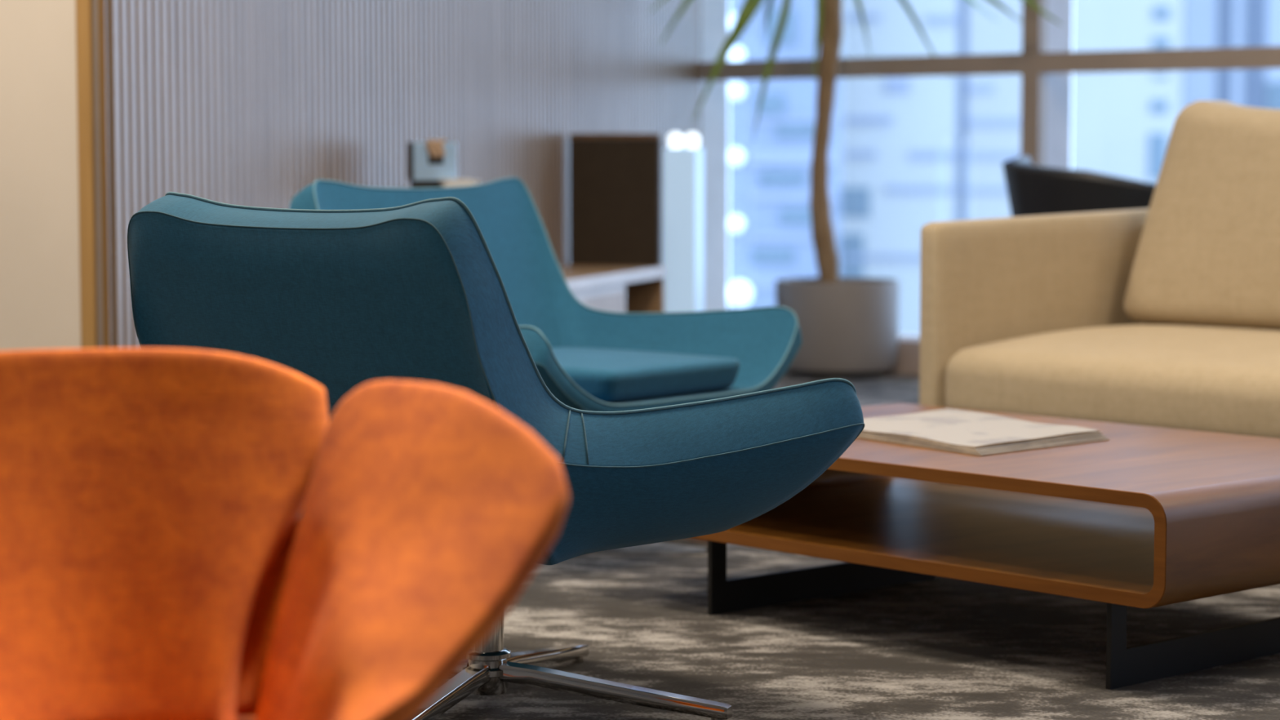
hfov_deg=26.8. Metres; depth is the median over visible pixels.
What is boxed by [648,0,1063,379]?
potted tree
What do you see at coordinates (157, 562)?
chair
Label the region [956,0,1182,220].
window
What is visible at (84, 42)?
trim
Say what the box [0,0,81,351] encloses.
wall
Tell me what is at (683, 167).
plinth
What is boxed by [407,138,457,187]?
tissue box
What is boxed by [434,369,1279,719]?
floor
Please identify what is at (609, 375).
seat cushion
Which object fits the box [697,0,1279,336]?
window
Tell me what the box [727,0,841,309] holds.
window
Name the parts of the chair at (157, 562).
seat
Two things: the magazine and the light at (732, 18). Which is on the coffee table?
the magazine
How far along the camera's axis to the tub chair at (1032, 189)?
8.26 m
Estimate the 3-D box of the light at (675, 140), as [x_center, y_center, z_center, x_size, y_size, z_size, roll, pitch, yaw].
[0.136,-0.842,10.276,0.058,0.060,0.058,0,4,0]
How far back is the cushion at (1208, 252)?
6.52 m
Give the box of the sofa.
[919,100,1279,438]
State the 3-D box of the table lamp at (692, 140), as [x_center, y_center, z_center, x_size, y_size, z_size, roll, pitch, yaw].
[0.201,-0.841,10.256,0.058,0.060,0.058,0,4,0]
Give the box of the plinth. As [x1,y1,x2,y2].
[663,147,703,312]
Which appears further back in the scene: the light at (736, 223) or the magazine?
the light at (736, 223)
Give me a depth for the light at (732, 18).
110.83 m
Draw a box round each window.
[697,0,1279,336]
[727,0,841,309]
[840,0,958,334]
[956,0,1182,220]
[1181,0,1279,110]
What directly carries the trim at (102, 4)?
attached to the wall at (251, 103)
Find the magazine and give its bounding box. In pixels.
[857,408,1109,456]
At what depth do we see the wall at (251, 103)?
7.81 m
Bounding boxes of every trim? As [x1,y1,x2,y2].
[75,0,97,348]
[92,0,103,348]
[97,0,111,347]
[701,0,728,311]
[885,333,919,375]
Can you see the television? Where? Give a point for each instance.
(615, 184)
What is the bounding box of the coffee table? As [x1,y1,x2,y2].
[690,403,1279,689]
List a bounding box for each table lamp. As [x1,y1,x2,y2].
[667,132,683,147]
[684,132,700,147]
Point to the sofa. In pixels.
(1166, 313)
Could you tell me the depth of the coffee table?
4.72 m
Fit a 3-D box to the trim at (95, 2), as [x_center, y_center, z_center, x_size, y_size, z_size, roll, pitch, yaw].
[-1.278,-1.065,6.285,0.017,2.900,0.007,1,5,17]
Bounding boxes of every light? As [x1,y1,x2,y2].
[727,281,751,306]
[728,15,737,28]
[728,216,743,231]
[729,47,743,61]
[729,84,743,98]
[729,149,743,164]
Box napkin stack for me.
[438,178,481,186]
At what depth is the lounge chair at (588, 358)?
6.08 m
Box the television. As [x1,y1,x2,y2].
[568,133,662,266]
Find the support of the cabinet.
on the floor
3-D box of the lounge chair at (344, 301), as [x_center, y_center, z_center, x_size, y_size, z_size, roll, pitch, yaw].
[-0.245,0.142,4.224,0.918,0.815,0.834,4,6,44]
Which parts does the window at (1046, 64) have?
glass pane, glass pane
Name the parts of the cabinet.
slatted door, slatted door, panel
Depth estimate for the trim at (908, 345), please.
10.50 m
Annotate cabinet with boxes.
[560,265,666,312]
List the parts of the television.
rail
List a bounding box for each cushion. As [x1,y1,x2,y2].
[551,346,739,403]
[945,324,1279,438]
[1124,100,1279,329]
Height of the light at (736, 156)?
0.620 m
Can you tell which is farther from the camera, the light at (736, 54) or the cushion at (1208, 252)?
the light at (736, 54)
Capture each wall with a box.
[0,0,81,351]
[106,0,701,347]
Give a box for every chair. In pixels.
[0,347,569,719]
[127,191,864,719]
[288,177,802,552]
[1002,155,1155,217]
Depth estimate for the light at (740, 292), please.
111.42 m
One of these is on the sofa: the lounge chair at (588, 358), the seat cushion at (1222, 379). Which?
the seat cushion at (1222, 379)
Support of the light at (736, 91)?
attached to the window at (771, 238)

